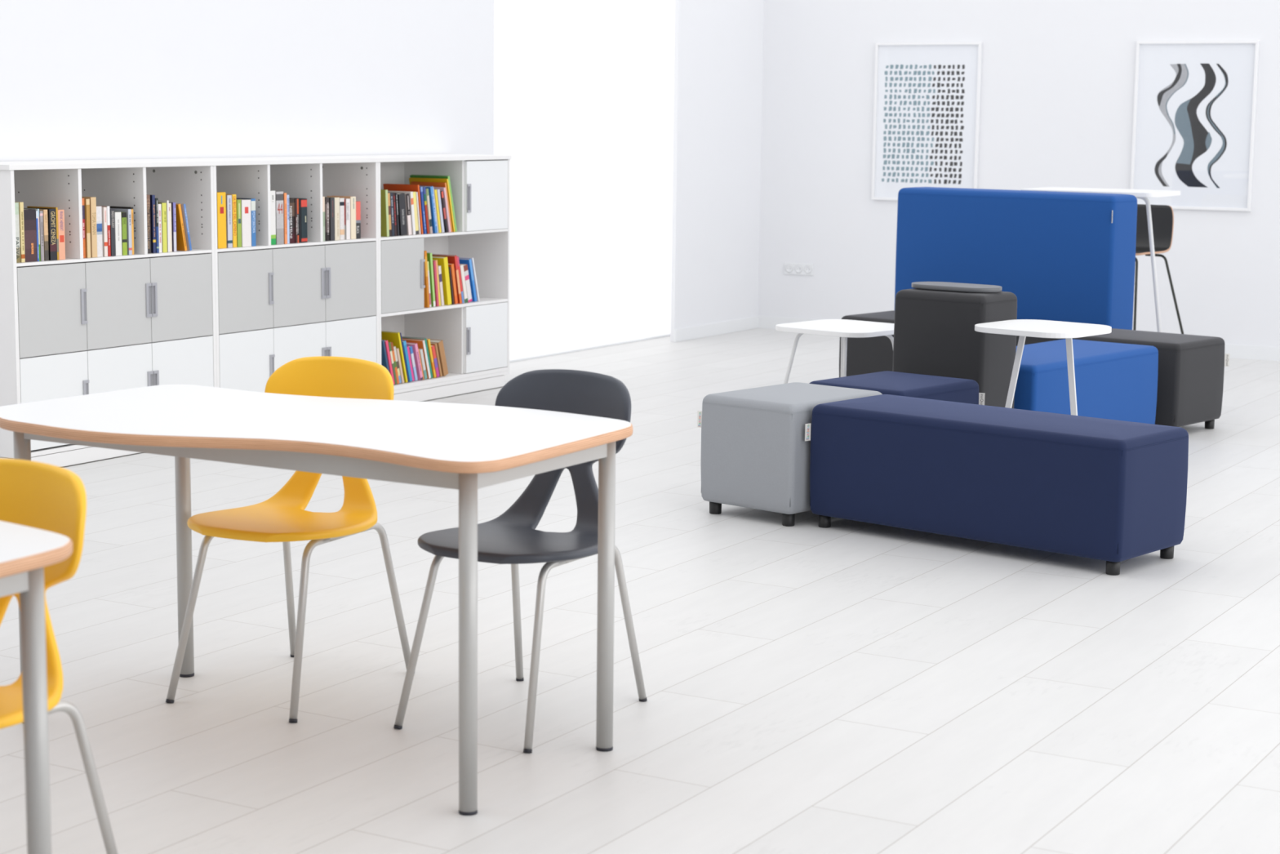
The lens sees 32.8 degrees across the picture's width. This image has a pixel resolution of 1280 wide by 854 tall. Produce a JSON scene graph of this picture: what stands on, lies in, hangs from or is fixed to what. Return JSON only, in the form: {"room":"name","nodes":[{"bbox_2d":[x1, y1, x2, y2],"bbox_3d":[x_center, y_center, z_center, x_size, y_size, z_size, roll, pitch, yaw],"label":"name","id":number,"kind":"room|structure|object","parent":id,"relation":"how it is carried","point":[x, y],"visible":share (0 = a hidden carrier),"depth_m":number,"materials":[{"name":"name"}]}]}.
{"room":"classroom","nodes":[
{"label":"classroom","id":0,"kind":"room"},
{"bbox_2d":[0,0,764,342],"bbox_3d":[-3.287,-1.312,8.235,0.360,3.100,16.300,5,9,30],"label":"wall","id":1,"kind":"structure","parent":0,"point":[80,79],"depth_m":10.86,"materials":[{"name":"white paint"}]},
{"bbox_2d":[509,333,670,362],"bbox_3d":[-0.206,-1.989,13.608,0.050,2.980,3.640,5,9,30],"label":"baseboard","id":2,"kind":"structure","parent":1,"relation":"in","point":[511,360],"depth_m":13.61,"materials":[{"name":"white wood"}]},
{"bbox_2d":[674,315,759,342],"bbox_3d":[0.524,-0.660,14.596,0.013,0.085,1.186,5,9,30],"label":"baseboard","id":3,"kind":"structure","parent":1,"relation":"attached to","point":[688,333],"depth_m":14.55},
{"bbox_2d":[0,328,1279,853],"bbox_3d":[1.003,0.648,6.011,10.135,0.050,16.350,5,9,30],"label":"floor","id":4,"kind":"structure","parent":0,"point":[846,686],"depth_m":5.72,"materials":[{"name":"white wood"}]},
{"bbox_2d":[0,520,72,853],"bbox_3d":[-1.685,0.550,3.629,1.425,0.760,0.864,5,9,30],"label":"table","id":5,"kind":"object","parent":4,"relation":"on","point":[25,551],"visible":1,"depth_m":3.53,"materials":[{"name":"laminate"}]},
{"bbox_2d":[0,457,118,853],"bbox_3d":[-1.231,0.497,3.802,0.437,0.832,0.551,5,9,30],"label":"chair","id":6,"kind":"object","parent":4,"relation":"on","point":[45,496],"visible":0.63,"depth_m":3.88,"materials":[{"name":"yellow plastic"}]},
{"bbox_2d":[0,165,217,458],"bbox_3d":[-2.346,-0.524,9.223,0.401,1.148,1.186,5,9,30],"label":"bookcase","id":7,"kind":"object","parent":4,"relation":"on","point":[76,325],"visible":0.8,"depth_m":9.07,"materials":[{"name":"white laminate"}]},
{"bbox_2d":[14,202,20,262],"bbox_3d":[-2.536,-0.777,8.669,0.149,0.238,0.030,5,9,30],"label":"book","id":8,"kind":"object","parent":7,"relation":"on","point":[16,204],"visible":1,"depth_m":8.64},
{"bbox_2d":[14,201,25,262],"bbox_3d":[-2.520,-0.780,8.691,0.149,0.238,0.018,5,9,30],"label":"book","id":9,"kind":"object","parent":7,"relation":"on","point":[20,204],"visible":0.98,"depth_m":8.65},
{"bbox_2d":[23,208,37,262],"bbox_3d":[-2.496,-0.770,8.728,0.140,0.208,0.065,5,9,30],"label":"book","id":10,"kind":"object","parent":7,"relation":"on","point":[29,215],"visible":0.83,"depth_m":8.69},
{"bbox_2d":[39,210,44,261],"bbox_3d":[-2.473,-0.774,8.788,0.161,0.200,0.016,5,9,30],"label":"book","id":11,"kind":"object","parent":7,"relation":"on","point":[41,212],"visible":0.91,"depth_m":8.75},
{"bbox_2d":[27,207,57,260],"bbox_3d":[-2.437,-0.783,8.830,0.154,0.207,0.036,5,9,30],"label":"book","id":12,"kind":"object","parent":7,"relation":"on","point":[51,217],"visible":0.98,"depth_m":8.79,"materials":[{"name":"black paper"}]},
{"bbox_2d":[26,206,58,259],"bbox_3d":[-2.429,-0.789,8.853,0.162,0.212,0.010,5,9,30],"label":"book","id":13,"kind":"object","parent":7,"relation":"on","point":[55,208],"visible":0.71,"depth_m":8.81,"materials":[{"name":"paper"}]},
{"bbox_2d":[39,208,48,260],"bbox_3d":[-2.451,-0.778,8.799,0.138,0.205,0.021,5,9,30],"label":"book","id":14,"kind":"object","parent":7,"relation":"on","point":[45,211],"visible":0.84,"depth_m":8.76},
{"bbox_2d":[57,209,65,259],"bbox_3d":[-2.413,-0.787,8.873,0.151,0.202,0.035,5,9,30],"label":"book","id":15,"kind":"object","parent":7,"relation":"on","point":[60,212],"visible":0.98,"depth_m":8.84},
{"bbox_2d":[81,198,85,257],"bbox_3d":[-2.350,-0.823,8.981,0.146,0.244,0.017,5,9,30],"label":"book","id":16,"kind":"object","parent":7,"relation":"on","point":[82,199],"visible":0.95,"depth_m":8.95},
{"bbox_2d":[84,199,90,257],"bbox_3d":[-2.337,-0.824,8.997,0.153,0.241,0.019,5,9,30],"label":"book","id":17,"kind":"object","parent":7,"relation":"on","point":[86,202],"visible":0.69,"depth_m":8.96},
{"bbox_2d":[81,196,97,257],"bbox_3d":[-2.316,-0.831,9.024,0.142,0.248,0.030,5,9,30],"label":"book","id":18,"kind":"object","parent":7,"relation":"on","point":[92,199],"visible":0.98,"depth_m":8.98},
{"bbox_2d":[96,205,102,257],"bbox_3d":[-2.309,-0.816,9.059,0.158,0.209,0.033,5,9,30],"label":"book","id":19,"kind":"object","parent":7,"relation":"on","point":[99,210],"visible":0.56,"depth_m":9.02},
{"bbox_2d":[101,207,107,256],"bbox_3d":[-2.291,-0.818,9.088,0.161,0.204,0.018,5,9,30],"label":"book","id":20,"kind":"object","parent":7,"relation":"on","point":[104,237],"visible":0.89,"depth_m":9.05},
{"bbox_2d":[97,205,111,256],"bbox_3d":[-2.274,-0.821,9.101,0.144,0.208,0.016,5,9,30],"label":"book","id":21,"kind":"object","parent":7,"relation":"on","point":[107,206],"visible":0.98,"depth_m":9.06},
{"bbox_2d":[109,208,115,256],"bbox_3d":[-2.263,-0.818,9.120,0.147,0.196,0.023,5,9,30],"label":"book","id":22,"kind":"object","parent":7,"relation":"on","point":[112,211],"visible":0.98,"depth_m":9.08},
{"bbox_2d":[114,211,122,255],"bbox_3d":[-2.251,-0.815,9.155,0.154,0.181,0.037,5,9,30],"label":"book","id":23,"kind":"object","parent":7,"relation":"on","point":[117,217],"visible":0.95,"depth_m":9.12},
{"bbox_2d":[109,208,132,254],"bbox_3d":[-2.214,-0.828,9.209,0.151,0.192,0.018,5,9,30],"label":"book","id":24,"kind":"object","parent":7,"relation":"on","point":[128,211],"visible":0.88,"depth_m":9.17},
{"bbox_2d":[109,206,133,254],"bbox_3d":[-2.201,-0.834,9.223,0.135,0.200,0.014,5,9,30],"label":"book","id":25,"kind":"object","parent":7,"relation":"on","point":[118,207],"visible":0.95,"depth_m":9.19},
{"bbox_2d":[120,212,127,255],"bbox_3d":[-2.228,-0.818,9.182,0.144,0.179,0.026,5,9,30],"label":"book","id":26,"kind":"object","parent":7,"relation":"on","point":[123,215],"visible":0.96,"depth_m":9.14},
{"bbox_2d":[146,194,151,253],"bbox_3d":[-2.164,-0.871,9.315,0.163,0.249,0.024,5,9,30],"label":"book","id":27,"kind":"object","parent":7,"relation":"on","point":[148,229],"visible":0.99,"depth_m":9.27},
{"bbox_2d":[150,195,155,253],"bbox_3d":[-2.145,-0.874,9.339,0.161,0.247,0.017,5,9,30],"label":"book","id":28,"kind":"object","parent":7,"relation":"on","point":[153,225],"visible":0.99,"depth_m":9.30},
{"bbox_2d":[155,198,159,253],"bbox_3d":[-2.129,-0.868,9.349,0.148,0.233,0.015,5,9,30],"label":"book","id":29,"kind":"object","parent":7,"relation":"on","point":[156,199],"visible":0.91,"depth_m":9.31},
{"bbox_2d":[158,204,162,253],"bbox_3d":[-2.123,-0.858,9.369,0.151,0.208,0.021,5,9,30],"label":"book","id":30,"kind":"object","parent":7,"relation":"on","point":[159,205],"visible":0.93,"depth_m":9.33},
{"bbox_2d":[158,202,167,252],"bbox_3d":[-2.104,-0.863,9.389,0.141,0.212,0.027,5,9,30],"label":"book","id":31,"kind":"object","parent":7,"relation":"on","point":[164,237],"visible":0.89,"depth_m":9.35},
{"bbox_2d":[158,200,169,252],"bbox_3d":[-2.094,-0.870,9.408,0.147,0.222,0.011,5,9,30],"label":"book","id":32,"kind":"object","parent":7,"relation":"on","point":[159,201],"visible":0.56,"depth_m":9.37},
{"bbox_2d":[168,202,176,251],"bbox_3d":[-2.073,-0.870,9.447,0.144,0.212,0.016,5,9,30],"label":"book","id":33,"kind":"object","parent":7,"relation":"on","point":[173,204],"visible":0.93,"depth_m":9.41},
{"bbox_2d":[175,203,186,250],"bbox_3d":[-2.060,-0.874,9.496,0.171,0.205,0.052,5,9,30],"label":"book","id":34,"kind":"object","parent":7,"relation":"on","point":[181,245],"visible":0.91,"depth_m":9.46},
{"bbox_2d":[176,203,191,250],"bbox_3d":[-2.042,-0.876,9.516,0.171,0.204,0.049,5,9,30],"label":"book","id":35,"kind":"object","parent":7,"relation":"on","point":[183,206],"visible":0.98,"depth_m":9.47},
{"bbox_2d":[0,374,504,467],"bbox_3d":[-1.765,-0.056,10.286,0.365,0.064,3.507,5,9,30],"label":"plinth","id":36,"kind":"object","parent":4,"relation":"on","point":[91,454],"visible":0.18,"depth_m":10.90,"materials":[{"name":"white laminate"}]},
{"bbox_2d":[165,355,410,722],"bbox_3d":[-0.880,0.257,5.501,0.437,0.832,0.551,5,9,26],"label":"chair","id":37,"kind":"object","parent":4,"relation":"on","point":[282,517],"visible":0.74,"depth_m":5.56,"materials":[{"name":"yellow plastic"}]},
{"bbox_2d":[213,162,378,392],"bbox_3d":[-1.747,-0.664,10.241,0.401,1.148,1.192,5,9,30],"label":"bookcase","id":38,"kind":"object","parent":4,"relation":"on","point":[277,304],"visible":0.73,"depth_m":10.15,"materials":[{"name":"white laminate"}]},
{"bbox_2d":[216,191,226,248],"bbox_3d":[-1.917,-0.924,9.703,0.138,0.248,0.057,5,9,30],"label":"book","id":39,"kind":"object","parent":38,"relation":"on","point":[220,196],"visible":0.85,"depth_m":9.66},
{"bbox_2d":[226,195,232,248],"bbox_3d":[-1.901,-0.924,9.757,0.162,0.234,0.031,5,9,30],"label":"book","id":40,"kind":"object","parent":38,"relation":"on","point":[228,197],"visible":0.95,"depth_m":9.71,"materials":[{"name":"white paper"}]},
{"bbox_2d":[226,194,236,247],"bbox_3d":[-1.888,-0.930,9.789,0.168,0.236,0.026,5,9,30],"label":"book","id":41,"kind":"object","parent":38,"relation":"on","point":[233,196],"visible":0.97,"depth_m":9.75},
{"bbox_2d":[235,199,241,247],"bbox_3d":[-1.862,-0.920,9.809,0.147,0.212,0.026,5,9,30],"label":"book","id":42,"kind":"object","parent":38,"relation":"on","point":[238,202],"visible":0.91,"depth_m":9.77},
{"bbox_2d":[238,199,251,246],"bbox_3d":[-1.833,-0.924,9.845,0.140,0.210,0.062,5,9,30],"label":"book","id":43,"kind":"object","parent":38,"relation":"on","point":[245,203],"visible":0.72,"depth_m":9.81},
{"bbox_2d":[235,197,256,246],"bbox_3d":[-1.820,-0.932,9.892,0.166,0.214,0.029,5,9,30],"label":"book","id":44,"kind":"object","parent":38,"relation":"on","point":[252,200],"visible":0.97,"depth_m":9.85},
{"bbox_2d":[0,154,511,170],"bbox_3d":[-1.749,-1.241,10.144,0.400,0.021,3.556,5,9,30],"label":"board","id":45,"kind":"object","parent":38,"relation":"on","point":[121,163],"visible":1,"depth_m":9.76,"materials":[{"name":"white laminate"}]},
{"bbox_2d":[270,190,275,244],"bbox_3d":[-1.750,-0.965,10.007,0.159,0.246,0.039,5,9,30],"label":"book","id":46,"kind":"object","parent":38,"relation":"on","point":[273,207],"visible":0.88,"depth_m":9.97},
{"bbox_2d":[275,191,284,244],"bbox_3d":[-1.719,-0.967,10.045,0.149,0.241,0.052,5,9,30],"label":"book","id":47,"kind":"object","parent":38,"relation":"on","point":[278,194],"visible":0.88,"depth_m":10.01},
{"bbox_2d":[283,192,287,244],"bbox_3d":[-1.703,-0.969,10.081,0.160,0.234,0.017,5,9,30],"label":"book","id":48,"kind":"object","parent":38,"relation":"on","point":[285,215],"visible":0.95,"depth_m":10.04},
{"bbox_2d":[288,198,294,243],"bbox_3d":[-1.675,-0.961,10.124,0.145,0.207,0.039,5,9,30],"label":"book","id":49,"kind":"object","parent":38,"relation":"on","point":[291,201],"visible":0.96,"depth_m":10.09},
{"bbox_2d":[288,197,307,242],"bbox_3d":[-1.630,-0.970,10.205,0.143,0.204,0.043,5,9,30],"label":"book","id":50,"kind":"object","parent":38,"relation":"on","point":[303,201],"visible":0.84,"depth_m":10.17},
{"bbox_2d":[324,197,329,240],"bbox_3d":[-1.548,-0.990,10.347,0.159,0.205,0.027,5,9,30],"label":"book","id":51,"kind":"object","parent":38,"relation":"on","point":[326,199],"visible":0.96,"depth_m":10.31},
{"bbox_2d":[328,197,334,240],"bbox_3d":[-1.528,-0.994,10.379,0.158,0.203,0.033,5,9,30],"label":"book","id":52,"kind":"object","parent":38,"relation":"on","point":[331,200],"visible":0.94,"depth_m":10.34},
{"bbox_2d":[324,196,339,239],"bbox_3d":[-1.511,-0.999,10.415,0.156,0.203,0.038,5,9,30],"label":"book","id":53,"kind":"object","parent":38,"relation":"on","point":[336,199],"visible":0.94,"depth_m":10.38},
{"bbox_2d":[327,195,355,239],"bbox_3d":[-1.443,-1.013,10.521,0.145,0.203,0.040,5,9,30],"label":"book","id":54,"kind":"object","parent":38,"relation":"on","point":[353,199],"visible":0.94,"depth_m":10.48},
{"bbox_2d":[339,197,344,239],"bbox_3d":[-1.491,-1.001,10.449,0.154,0.199,0.033,5,9,30],"label":"book","id":55,"kind":"object","parent":38,"relation":"on","point":[341,200],"visible":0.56,"depth_m":10.41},
{"bbox_2d":[344,198,350,239],"bbox_3d":[-1.465,-1.004,10.486,0.150,0.194,0.030,5,9,30],"label":"book","id":56,"kind":"object","parent":38,"relation":"on","point":[347,200],"visible":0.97,"depth_m":10.45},
{"bbox_2d":[355,200,360,239],"bbox_3d":[-1.421,-1.006,10.557,0.138,0.179,0.036,5,9,30],"label":"book","id":57,"kind":"object","parent":38,"relation":"on","point":[357,203],"visible":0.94,"depth_m":10.52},
{"bbox_2d":[0,384,632,815],"bbox_3d":[-0.775,0.355,5.059,1.425,0.760,0.864,5,9,30],"label":"table","id":58,"kind":"object","parent":4,"relation":"on","point":[466,448],"visible":0.92,"depth_m":4.86,"materials":[{"name":"laminate"}]},
{"bbox_2d":[377,159,510,393],"bbox_3d":[-1.155,-0.802,11.248,0.401,1.148,1.158,5,9,30],"label":"bookcase","id":59,"kind":"object","parent":4,"relation":"on","point":[474,335],"visible":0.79,"depth_m":11.39,"materials":[{"name":"white laminate"}]},
{"bbox_2d":[380,189,389,236],"bbox_3d":[-1.329,-1.060,10.760,0.200,0.230,0.030,5,9,30],"label":"book","id":60,"kind":"object","parent":59,"relation":"on","point":[384,228],"visible":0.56,"depth_m":10.71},
{"bbox_2d":[381,339,389,371],"bbox_3d":[-1.341,-0.328,10.866,0.197,0.231,0.073,5,9,30],"label":"book","id":61,"kind":"object","parent":59,"relation":"on","point":[384,355],"visible":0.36,"depth_m":10.81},
{"bbox_2d":[384,339,395,384],"bbox_3d":[-1.303,-0.326,10.868,0.140,0.228,0.075,5,9,30],"label":"book","id":62,"kind":"object","parent":59,"relation":"on","point":[386,343],"visible":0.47,"depth_m":10.83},
{"bbox_2d":[390,192,394,235],"bbox_3d":[-1.290,-1.057,10.794,0.155,0.215,0.037,5,9,30],"label":"book","id":63,"kind":"object","parent":59,"relation":"on","point":[391,193],"visible":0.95,"depth_m":10.75,"materials":[{"name":"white paper"}]},
{"bbox_2d":[381,330,408,382],"bbox_3d":[-1.292,-0.358,10.984,0.238,0.259,0.081,5,9,30],"label":"book","id":64,"kind":"object","parent":59,"relation":"on","point":[394,337],"visible":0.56,"depth_m":10.91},
{"bbox_2d":[387,191,415,235],"bbox_3d":[-1.205,-1.077,10.935,0.160,0.216,0.044,5,9,30],"label":"book","id":65,"kind":"object","parent":59,"relation":"on","point":[411,193],"visible":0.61,"depth_m":10.90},
{"bbox_2d":[396,192,407,235],"bbox_3d":[-1.242,-1.064,10.866,0.146,0.210,0.068,5,9,30],"label":"book","id":66,"kind":"object","parent":59,"relation":"on","point":[401,196],"visible":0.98,"depth_m":10.82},
{"bbox_2d":[382,183,422,234],"bbox_3d":[-1.198,-1.103,11.008,0.217,0.248,0.044,5,9,30],"label":"book","id":67,"kind":"object","parent":59,"relation":"on","point":[390,187],"visible":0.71,"depth_m":10.96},
{"bbox_2d":[402,340,412,382],"bbox_3d":[-1.236,-0.337,11.001,0.156,0.214,0.078,5,9,30],"label":"book","id":68,"kind":"object","parent":59,"relation":"on","point":[404,342],"visible":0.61,"depth_m":10.96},
{"bbox_2d":[404,193,412,235],"bbox_3d":[-1.214,-1.068,10.903,0.142,0.207,0.048,5,9,30],"label":"book","id":69,"kind":"object","parent":59,"relation":"on","point":[406,195],"visible":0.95,"depth_m":10.86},
{"bbox_2d":[408,191,418,234],"bbox_3d":[-1.193,-1.080,10.962,0.157,0.215,0.050,5,9,30],"label":"book","id":70,"kind":"object","parent":59,"relation":"on","point":[414,193],"visible":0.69,"depth_m":10.92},
{"bbox_2d":[406,342,422,380],"bbox_3d":[-1.193,-0.338,11.084,0.168,0.192,0.071,5,9,30],"label":"book","id":71,"kind":"object","parent":59,"relation":"on","point":[415,347],"visible":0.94,"depth_m":11.04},
{"bbox_2d":[401,337,431,378],"bbox_3d":[-1.182,-0.354,11.159,0.220,0.203,0.072,5,9,30],"label":"book","id":72,"kind":"object","parent":59,"relation":"on","point":[420,343],"visible":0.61,"depth_m":11.10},
{"bbox_2d":[419,186,426,234],"bbox_3d":[-1.159,-1.098,11.011,0.158,0.238,0.051,5,9,30],"label":"book","id":73,"kind":"object","parent":59,"relation":"on","point":[421,195],"visible":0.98,"depth_m":10.97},
{"bbox_2d":[422,186,429,233],"bbox_3d":[-1.149,-1.101,11.034,0.162,0.237,0.053,5,9,30],"label":"book","id":74,"kind":"object","parent":59,"relation":"on","point":[424,188],"visible":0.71,"depth_m":10.99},
{"bbox_2d":[423,250,429,307],"bbox_3d":[-1.167,-0.758,11.090,0.202,0.290,0.043,5,9,30],"label":"book","id":75,"kind":"object","parent":59,"relation":"on","point":[426,295],"visible":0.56,"depth_m":11.04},
{"bbox_2d":[419,186,437,233],"bbox_3d":[-1.108,-1.108,11.080,0.147,0.239,0.062,5,9,30],"label":"book","id":76,"kind":"object","parent":59,"relation":"on","point":[434,227],"visible":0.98,"depth_m":11.04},
{"bbox_2d":[425,188,432,233],"bbox_3d":[-1.127,-1.098,11.047,0.144,0.228,0.053,5,9,30],"label":"book","id":77,"kind":"object","parent":59,"relation":"on","point":[426,189],"visible":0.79,"depth_m":11.01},
{"bbox_2d":[426,338,435,377],"bbox_3d":[-1.134,-0.358,11.183,0.162,0.206,0.073,5,9,30],"label":"book","id":78,"kind":"object","parent":59,"relation":"on","point":[428,344],"visible":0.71,"depth_m":11.14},
{"bbox_2d":[426,253,435,306],"bbox_3d":[-1.143,-0.757,11.140,0.203,0.275,0.048,5,9,30],"label":"book","id":79,"kind":"object","parent":59,"relation":"on","point":[429,258],"visible":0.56,"depth_m":11.09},
{"bbox_2d":[410,181,452,231],"bbox_3d":[-1.074,-1.135,11.219,0.216,0.254,0.067,5,9,30],"label":"book","id":80,"kind":"object","parent":59,"relation":"on","point":[420,184],"visible":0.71,"depth_m":11.17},
{"bbox_2d":[408,177,455,231],"bbox_3d":[-1.074,-1.148,11.237,0.242,0.274,0.072,5,9,30],"label":"book","id":81,"kind":"object","parent":59,"relation":"on","point":[416,180],"visible":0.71,"depth_m":11.18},
{"bbox_2d":[409,174,457,231],"bbox_3d":[-1.068,-1.157,11.250,0.241,0.288,0.083,5,9,30],"label":"book","id":82,"kind":"object","parent":59,"relation":"on","point":[411,175],"visible":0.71,"depth_m":11.19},
{"bbox_2d":[432,260,439,306],"bbox_3d":[-1.101,-0.738,11.149,0.144,0.235,0.046,5,9,30],"label":"book","id":83,"kind":"object","parent":59,"relation":"on","point":[436,291],"visible":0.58,"depth_m":11.11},
{"bbox_2d":[434,189,441,232],"bbox_3d":[-1.096,-1.105,11.123,0.156,0.222,0.058,5,9,30],"label":"book","id":84,"kind":"object","parent":59,"relation":"on","point":[435,190],"visible":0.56,"depth_m":11.08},
{"bbox_2d":[430,338,448,376],"bbox_3d":[-1.064,-0.359,11.257,0.116,0.189,0.089,5,9,30],"label":"book","id":85,"kind":"object","parent":59,"relation":"on","point":[439,342],"visible":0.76,"depth_m":11.22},
{"bbox_2d":[433,188,444,232],"bbox_3d":[-1.084,-1.109,11.144,0.160,0.223,0.063,5,9,30],"label":"book","id":86,"kind":"object","parent":59,"relation":"on","point":[437,190],"visible":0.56,"depth_m":11.10,"materials":[{"name":"white paper"}]},
{"bbox_2d":[437,265,444,305],"bbox_3d":[-1.083,-0.730,11.200,0.150,0.206,0.051,5,9,30],"label":"book","id":87,"kind":"object","parent":59,"relation":"on","point":[438,266],"visible":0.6,"depth_m":11.16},
{"bbox_2d":[432,256,451,305],"bbox_3d":[-1.075,-0.759,11.250,0.200,0.249,0.072,5,9,30],"label":"book","id":88,"kind":"object","parent":59,"relation":"on","point":[442,261],"visible":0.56,"depth_m":11.19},
{"bbox_2d":[433,186,451,232],"bbox_3d":[-1.057,-1.118,11.185,0.165,0.231,0.064,5,9,30],"label":"book","id":89,"kind":"object","parent":59,"relation":"on","point":[442,188],"visible":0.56,"depth_m":11.14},
{"bbox_2d":[440,191,448,232],"bbox_3d":[-1.067,-1.106,11.165,0.160,0.211,0.058,5,9,30],"label":"book","id":90,"kind":"object","parent":59,"relation":"on","point":[444,216],"visible":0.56,"depth_m":11.12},
{"bbox_2d":[431,253,462,303],"bbox_3d":[-1.027,-0.772,11.331,0.199,0.253,0.068,5,9,30],"label":"book","id":91,"kind":"object","parent":59,"relation":"on","point":[451,259],"visible":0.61,"depth_m":11.28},
{"bbox_2d":[448,263,457,303],"bbox_3d":[-1.021,-0.747,11.300,0.142,0.211,0.060,5,9,30],"label":"book","id":92,"kind":"object","parent":59,"relation":"on","point":[451,265],"visible":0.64,"depth_m":11.26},
{"bbox_2d":[459,264,467,302],"bbox_3d":[-0.978,-0.751,11.366,0.146,0.202,0.068,5,9,30],"label":"book","id":93,"kind":"object","parent":59,"relation":"on","point":[461,266],"visible":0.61,"depth_m":11.33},
{"bbox_2d":[459,263,471,302],"bbox_3d":[-0.959,-0.755,11.396,0.140,0.201,0.079,5,9,30],"label":"book","id":94,"kind":"object","parent":59,"relation":"on","point":[465,266],"visible":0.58,"depth_m":11.36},
{"bbox_2d":[458,257,476,302],"bbox_3d":[-0.962,-0.777,11.456,0.202,0.228,0.074,5,9,30],"label":"book","id":95,"kind":"object","parent":59,"relation":"on","point":[462,260],"visible":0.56,"depth_m":11.40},
{"bbox_2d":[458,257,479,301],"bbox_3d":[-0.948,-0.782,11.477,0.202,0.233,0.069,5,9,30],"label":"book","id":96,"kind":"object","parent":59,"relation":"on","point":[472,259],"visible":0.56,"depth_m":11.42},
{"bbox_2d":[393,368,647,752],"bbox_3d":[-0.281,0.296,5.278,0.437,0.832,0.551,5,9,30],"label":"chair","id":97,"kind":"object","parent":4,"relation":"on","point":[512,537],"visible":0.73,"depth_m":5.35,"materials":[{"name":"plastic"}]},
{"bbox_2d":[697,382,882,526],"bbox_3d":[0.565,0.089,8.102,0.448,0.450,0.579,8,11,41],"label":"pouf","id":98,"kind":"object","parent":4,"relation":"on","point":[756,454],"visible":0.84,"depth_m":7.87,"materials":[{"name":"grey fabric"}]},
{"bbox_2d":[775,319,893,383],"bbox_3d":[0.911,-0.190,9.797,0.547,0.535,0.505,8,11,41],"label":"side table","id":99,"kind":"object","parent":4,"relation":"on","point":[842,328],"visible":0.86,"depth_m":9.67,"materials":[{"name":"laminate"}]},
{"bbox_2d":[808,370,985,404],"bbox_3d":[1.012,0.023,8.667,0.488,0.430,0.559,8,11,41],"label":"pouf","id":100,"kind":"object","parent":4,"relation":"on","point":[886,382],"visible":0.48,"depth_m":8.57,"materials":[{"name":"blue fabric"}]},
{"bbox_2d":[893,288,1017,408],"bbox_3d":[1.304,-0.194,9.050,0.434,0.757,0.289,7,10,39],"label":"pouf","id":101,"kind":"object","parent":4,"relation":"on","point":[935,334],"visible":0.55,"depth_m":8.90,"materials":[{"name":"grey fabric"}]},
{"bbox_2d":[911,281,1002,292],"bbox_3d":[1.308,-0.579,8.998,0.400,0.018,0.200,7,10,39],"label":"board","id":102,"kind":"object","parent":101,"relation":"on","point":[942,286],"visible":1,"depth_m":8.93,"materials":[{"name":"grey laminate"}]},
{"bbox_2d":[804,394,1188,575],"bbox_3d":[1.214,0.178,7.535,1.254,0.450,0.483,8,11,41],"label":"bench","id":103,"kind":"object","parent":4,"relation":"on","point":[1113,491],"visible":1,"depth_m":7.29,"materials":[{"name":"blue fabric"}]},
{"bbox_2d":[894,186,1137,329],"bbox_3d":[1.926,-0.682,11.322,1.303,1.091,0.271,8,11,41],"label":"sofa backrest","id":104,"kind":"object","parent":4,"relation":"on","point":[1064,256],"visible":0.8,"depth_m":11.08,"materials":[{"name":"fabric"}]},
{"bbox_2d":[839,310,1230,428],"bbox_3d":[1.919,-0.287,10.848,1.950,0.445,0.484,8,11,41],"label":"bench","id":105,"kind":"object","parent":4,"relation":"on","point":[1191,367],"visible":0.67,"depth_m":10.26,"materials":[{"name":"grey fabric"}]},
{"bbox_2d":[974,319,1111,415],"bbox_3d":[1.566,-0.066,8.520,0.445,0.662,0.445,8,11,41],"label":"side table","id":106,"kind":"object","parent":4,"relation":"on","point":[1024,328],"visible":0.56,"depth_m":8.43,"materials":[{"name":"laminate"}]},
{"bbox_2d":[1013,338,1158,424],"bbox_3d":[1.825,-0.123,9.705,0.494,0.443,1.144,7,11,39],"label":"ottoman","id":107,"kind":"object","parent":4,"relation":"on","point":[1118,381],"visible":0.55,"depth_m":9.57,"materials":[{"name":"fabric"}]},
{"bbox_2d":[1020,186,1180,332],"bbox_3d":[2.441,-0.731,11.723,0.788,1.089,0.500,5,9,30],"label":"bar table","id":108,"kind":"object","parent":4,"relation":"on","point":[1144,194],"visible":0.31,"depth_m":11.67,"materials":[{"name":"laminate"}]},
{"bbox_2d":[1133,204,1183,333],"bbox_3d":[2.868,-0.789,12.563,0.544,0.974,0.455,7,10,38],"label":"bar stool","id":109,"kind":"object","parent":4,"relation":"on","point":[1162,215],"visible":0.38,"depth_m":12.62,"materials":[{"name":"plastic"}]},
{"bbox_2d":[758,0,1279,346],"bbox_3d":[5.151,-1.849,12.640,10.364,3.100,0.200,5,9,29],"label":"wall","id":110,"kind":"structure","parent":0,"point":[1057,89],"depth_m":14.02,"materials":[{"name":"white paint"}]},
{"bbox_2d":[784,262,813,275],"bbox_3d":[1.090,-1.083,14.903,0.211,0.080,0.013,5,9,29],"label":"power socket","id":111,"kind":"object","parent":110,"relation":"attached to","point":[799,268],"visible":1,"depth_m":14.90,"materials":[{"name":"white plastic"}]},
{"bbox_2d":[871,42,982,200],"bbox_3d":[1.882,-2.006,14.322,0.736,1.035,0.028,5,9,29],"label":"framed print","id":112,"kind":"object","parent":110,"relation":"attached to","point":[926,109],"visible":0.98,"depth_m":14.32,"materials":[{"name":"paper"}]},
{"bbox_2d":[758,315,1279,360],"bbox_3d":[5.129,-0.341,12.737,9.850,0.085,0.012,5,9,29],"label":"baseboard","id":113,"kind":"structure","parent":110,"relation":"attached to","point":[1236,351],"depth_m":13.50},
{"bbox_2d":[1130,40,1259,211],"bbox_3d":[3.427,-1.866,13.474,0.752,1.033,0.028,5,9,29],"label":"framed print","id":114,"kind":"object","parent":110,"relation":"attached to","point":[1195,101],"visible":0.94,"depth_m":13.47,"materials":[{"name":"paper"}]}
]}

